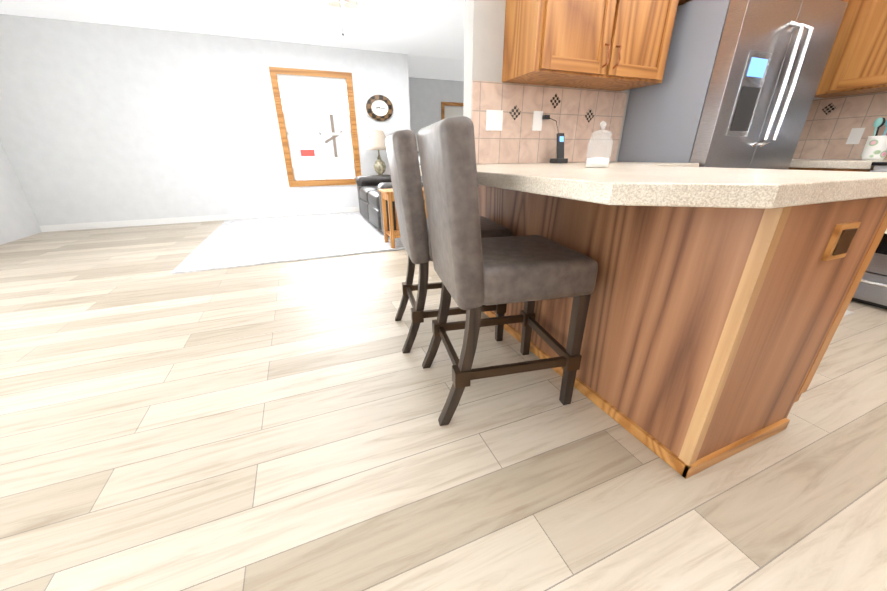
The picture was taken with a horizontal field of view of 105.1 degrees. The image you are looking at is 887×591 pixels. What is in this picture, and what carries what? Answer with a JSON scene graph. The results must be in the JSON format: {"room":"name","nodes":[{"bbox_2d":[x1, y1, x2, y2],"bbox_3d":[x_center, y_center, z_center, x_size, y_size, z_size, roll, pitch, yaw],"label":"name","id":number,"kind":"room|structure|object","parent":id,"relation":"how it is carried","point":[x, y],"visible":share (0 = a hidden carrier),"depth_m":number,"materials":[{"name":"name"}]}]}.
{"room":"kitchen","nodes":[
{"label":"kitchen","id":0,"kind":"room"},
{"bbox_2d":[0,141,41,244],"bbox_3d":[-4.292,-0.989,0.784,0.150,3.250,8.270,-9,24,-20],"label":"wall","id":1,"kind":"structure","parent":0,"point":[18,219],"depth_m":4.43,"materials":[{"name":"paint"}]},
{"bbox_2d":[0,14,411,225],"bbox_3d":[-3.196,-2.852,5.245,5.540,3.250,0.150,-9,24,-20],"label":"wall","id":2,"kind":"structure","parent":0,"point":[99,122],"depth_m":4.92,"materials":[{"name":"paint"}]},
{"bbox_2d":[39,207,359,231],"bbox_3d":[-3.154,-1.365,5.782,5.540,0.090,0.012,-9,24,-20],"label":"baseboard","id":3,"kind":"structure","parent":2,"relation":"attached to","point":[83,226],"depth_m":5.42,"materials":[{"name":"white paint"}]},
{"bbox_2d":[269,67,360,186],"bbox_3d":[-2.088,-2.768,5.726,1.230,1.740,0.115,-9,24,-20],"label":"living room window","id":4,"kind":"structure","parent":2,"relation":"in","point":[316,115],"depth_m":5.71,"materials":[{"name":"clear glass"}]},
{"bbox_2d":[366,95,392,120],"bbox_3d":[-1.107,-3.252,5.894,0.470,0.400,0.035,-9,24,-20],"label":"clock","id":5,"kind":"object","parent":2,"relation":"attached to","point":[379,107],"visible":0.96,"depth_m":5.89,"materials":[{"name":"white"}]},
{"bbox_2d":[0,0,464,80],"bbox_3d":[-0.890,-3.072,2.470,8.350,0.687,10.150,-9,24,-20],"label":"ceiling","id":6,"kind":"structure","parent":0,"point":[427,36],"depth_m":4.55,"materials":[{"name":"paint"}]},
{"bbox_2d":[327,0,358,35],"bbox_3d":[-0.961,-3.002,3.318,1.278,0.800,1.296,-9,24,-20],"label":"ceiling fan","id":7,"kind":"object","parent":6,"relation":"hanging from","point":[351,4],"visible":1,"depth_m":3.41,"materials":[{"name":"grey"}]},
{"bbox_2d":[408,76,463,150],"bbox_3d":[-0.247,-4.074,8.127,2.530,3.250,0.150,-9,24,-20],"label":"wall","id":8,"kind":"structure","parent":0,"point":[428,95],"depth_m":7.87,"materials":[{"name":"paint"}]},
{"bbox_2d":[441,102,463,119],"bbox_3d":[0.423,-3.644,8.560,1.050,2.115,0.120,-9,24,-20],"label":"entry door","id":9,"kind":"structure","parent":8,"relation":"in","point":[446,112],"depth_m":8.13,"materials":[{"name":"white paint"}]},
{"bbox_2d":[0,220,886,590],"bbox_3d":[-0.868,-0.361,3.598,8.550,0.120,10.350,-9,24,-20],"label":"floor","id":10,"kind":"structure","parent":0,"point":[254,428],"depth_m":1.19,"materials":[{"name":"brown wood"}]},
{"bbox_2d":[171,211,404,273],"bbox_3d":[-1.238,-0.997,4.954,3.800,0.017,2.900,-9,24,-20],"label":"living room rug","id":11,"kind":"object","parent":10,"relation":"on","point":[226,244],"visible":0.64,"depth_m":4.11,"materials":[{"name":"white carpet"}]},
{"bbox_2d":[356,151,424,236],"bbox_3d":[-0.619,-1.589,5.013,1.046,0.996,1.974,-9,24,-20],"label":"sofa","id":12,"kind":"object","parent":11,"relation":"on","point":[369,197],"visible":0.29,"depth_m":4.79,"materials":[{"name":"black leather"}]},
{"bbox_2d":[379,187,426,247],"bbox_3d":[-0.360,-0.907,3.907,0.650,0.606,0.380,-9,24,-20],"label":"side table","id":13,"kind":"object","parent":11,"relation":"on","point":[388,196],"visible":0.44,"depth_m":3.77,"materials":[{"name":"brown wood"}]},
{"bbox_3d":[-1.148,-1.804,6.163,0.650,0.541,0.470,-9,24,-20],"label":"end table","id":14,"kind":"object","parent":11,"relation":"on","visible":0},
{"bbox_3d":[-1.203,-2.075,6.033,0.420,0.059,0.280,-9,24,-20],"label":"decorative box","id":15,"kind":"object","parent":14,"relation":"on","visible":0},
{"bbox_2d":[365,130,385,174],"bbox_3d":[-1.123,-2.458,5.910,0.470,0.740,0.470,-9,24,-20],"label":"table lamp","id":16,"kind":"object","parent":15,"relation":"on","point":[376,140],"visible":0.9,"depth_m":5.71,"materials":[{"name":"beige fabric"}]},
{"bbox_2d":[385,129,512,353],"bbox_3d":[0.018,-0.294,1.856,0.590,1.077,0.460,-6,23,-12],"label":"stool","id":17,"kind":"object","parent":10,"relation":"on","point":[402,156],"visible":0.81,"depth_m":1.63,"materials":[{"name":"grey leather"}]},
{"bbox_2d":[417,116,597,425],"bbox_3d":[0.223,-0.093,1.369,0.590,1.077,0.460,-5,23,-12],"label":"stool","id":18,"kind":"object","parent":10,"relation":"on","point":[474,270],"visible":1,"depth_m":1.18,"materials":[{"name":"grey leather"}]},
{"bbox_2d":[514,192,886,478],"bbox_3d":[0.900,-0.027,1.471,0.632,0.866,0.964,-9,24,-20],"label":"base cabinet","id":19,"kind":"object","parent":10,"relation":"on","point":[709,333],"depth_m":1.09,"materials":[{"name":"brown wood"}]},
{"bbox_2d":[420,162,886,208],"bbox_3d":[0.883,-0.586,1.617,1.625,0.050,1.682,-9,24,-20],"label":"countertop","id":20,"kind":"structure","parent":19,"relation":"on","point":[657,184],"depth_m":0.83,"materials":[{"name":"stone"}]},
{"bbox_2d":[550,133,567,162],"bbox_3d":[0.778,-0.982,2.265,0.090,0.184,0.080,-9,24,-20],"label":"phone","id":21,"kind":"object","parent":20,"relation":"on","point":[559,158],"visible":0.98,"depth_m":2.25,"materials":[{"name":"grey plastic"}]},
{"bbox_2d":[585,122,612,167],"bbox_3d":[0.699,-0.673,1.516,0.104,0.190,0.104,-9,24,-20],"label":"jar","id":22,"kind":"object","parent":20,"relation":"on","point":[598,162],"visible":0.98,"depth_m":1.51,"materials":[{"name":"clear glass"}]},
{"bbox_2d":[821,221,860,260],"label":"electrical outlets","id":23,"kind":"object","parent":19,"relation":"attached to","point":[841,240],"depth_m":0.93,"materials":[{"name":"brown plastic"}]},
{"bbox_2d":[617,0,847,168],"bbox_3d":[1.904,-0.958,2.471,0.920,1.803,0.728,-9,24,-20],"label":"fridge","id":24,"kind":"object","parent":10,"relation":"on","point":[737,87],"visible":0.56,"depth_m":2.05,"materials":[{"name":"grey metal"}]},
{"bbox_2d":[788,167,872,171],"bbox_3d":[2.917,-0.643,2.915,0.626,0.866,0.958,-9,24,-20],"label":"base cabinet","id":25,"kind":"object","parent":10,"relation":"on","point":[835,169],"depth_m":2.41,"materials":[{"name":"brown wood"}]},
{"bbox_2d":[789,159,886,168],"bbox_3d":[2.904,-1.067,2.735,0.628,0.050,0.959,-9,24,-20],"label":"countertop","id":26,"kind":"structure","parent":25,"relation":"on","point":[835,163],"depth_m":2.39,"materials":[{"name":"stone"}]},
{"bbox_2d":[860,117,886,159],"bbox_3d":[3.174,-1.137,2.464,0.132,0.282,0.137,-9,24,-20],"label":"crock","id":27,"kind":"object","parent":26,"relation":"on","point":[875,147],"visible":1,"depth_m":2.46,"materials":[{"name":"ceramic"}]},
{"bbox_2d":[843,310,853,316],"bbox_3d":[2.144,0.094,2.276,0.970,0.008,0.515,-9,24,-20],"label":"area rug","id":28,"kind":"object","parent":10,"relation":"on","point":[847,312],"visible":0.04,"depth_m":2.22,"materials":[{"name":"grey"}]},
{"bbox_2d":[852,162,886,308],"bbox_3d":[3.193,-0.489,2.087,0.735,1.213,0.760,-9,24,-20],"label":"stove","id":29,"kind":"object","parent":10,"relation":"on","point":[871,289],"visible":0.17,"depth_m":2.25,"materials":[{"name":"silver metal"}]},
{"bbox_2d":[463,0,629,163],"bbox_3d":[1.736,-1.423,2.702,3.430,2.490,0.115,-9,24,-20],"label":"wall","id":30,"kind":"structure","parent":0,"point":[484,37],"depth_m":1.98,"materials":[{"name":"beige paint"}]},
{"bbox_2d":[472,80,626,163],"bbox_3d":[0.745,-1.148,2.303,1.231,0.462,0.008,-9,24,-20],"label":"backsplash","id":31,"kind":"structure","parent":30,"relation":"attached to","point":[517,140],"depth_m":2.27,"materials":[{"name":"tile"}]},
{"bbox_2d":[486,110,502,130],"label":"electrical outlets","id":32,"kind":"object","parent":31,"relation":"attached to","point":[494,118],"depth_m":2.12,"materials":[{"name":"white plastic"}]},
{"bbox_2d":[532,111,557,130],"label":"electrical outlets","id":33,"kind":"object","parent":31,"relation":"attached to","point":[538,116],"depth_m":2.23,"materials":[{"name":"white plastic"}]},
{"bbox_2d":[502,0,691,90],"bbox_3d":[1.720,-1.833,2.237,2.918,0.835,0.375,-9,24,-20],"label":"upper cabinet","id":34,"kind":"object","parent":30,"relation":"attached to","point":[616,45],"visible":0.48,"depth_m":1.89,"materials":[{"name":"brown wood"}]},
{"bbox_3d":[3.726,-1.377,1.563,0.150,3.250,3.805,-9,24,-20],"label":"wall","id":35,"kind":"structure","parent":0,"visible":0},
{"bbox_2d":[509,93,836,122],"bbox_3d":[2.330,-0.705,1.184,2.888,0.372,3.426,-9,24,-20],"label":"decorative tile","id":36,"kind":"structure","parent":35,"relation":"attached to","point":[515,111],"depth_m":2.25,"materials":[{"name":"black tile"}]},
{"bbox_2d":[792,92,886,159],"bbox_3d":[3.667,-0.916,1.689,0.008,0.462,3.436,-9,24,-20],"label":"backsplash","id":37,"kind":"structure","parent":35,"relation":"attached to","point":[823,135],"depth_m":2.74,"materials":[{"name":"tile"}]},
{"bbox_2d":[846,128,864,143],"label":"electrical outlets","id":38,"kind":"object","parent":37,"relation":"attached to","point":[855,135],"depth_m":2.67,"materials":[{"name":"white plastic"}]},
{"bbox_2d":[815,0,886,97],"bbox_3d":[3.097,-1.875,2.313,0.336,0.835,0.622,-9,24,-20],"label":"upper cabinet","id":39,"kind":"object","parent":35,"relation":"attached to","point":[856,63],"visible":0.96,"depth_m":2.38,"materials":[{"name":"brown wood"}]}
]}

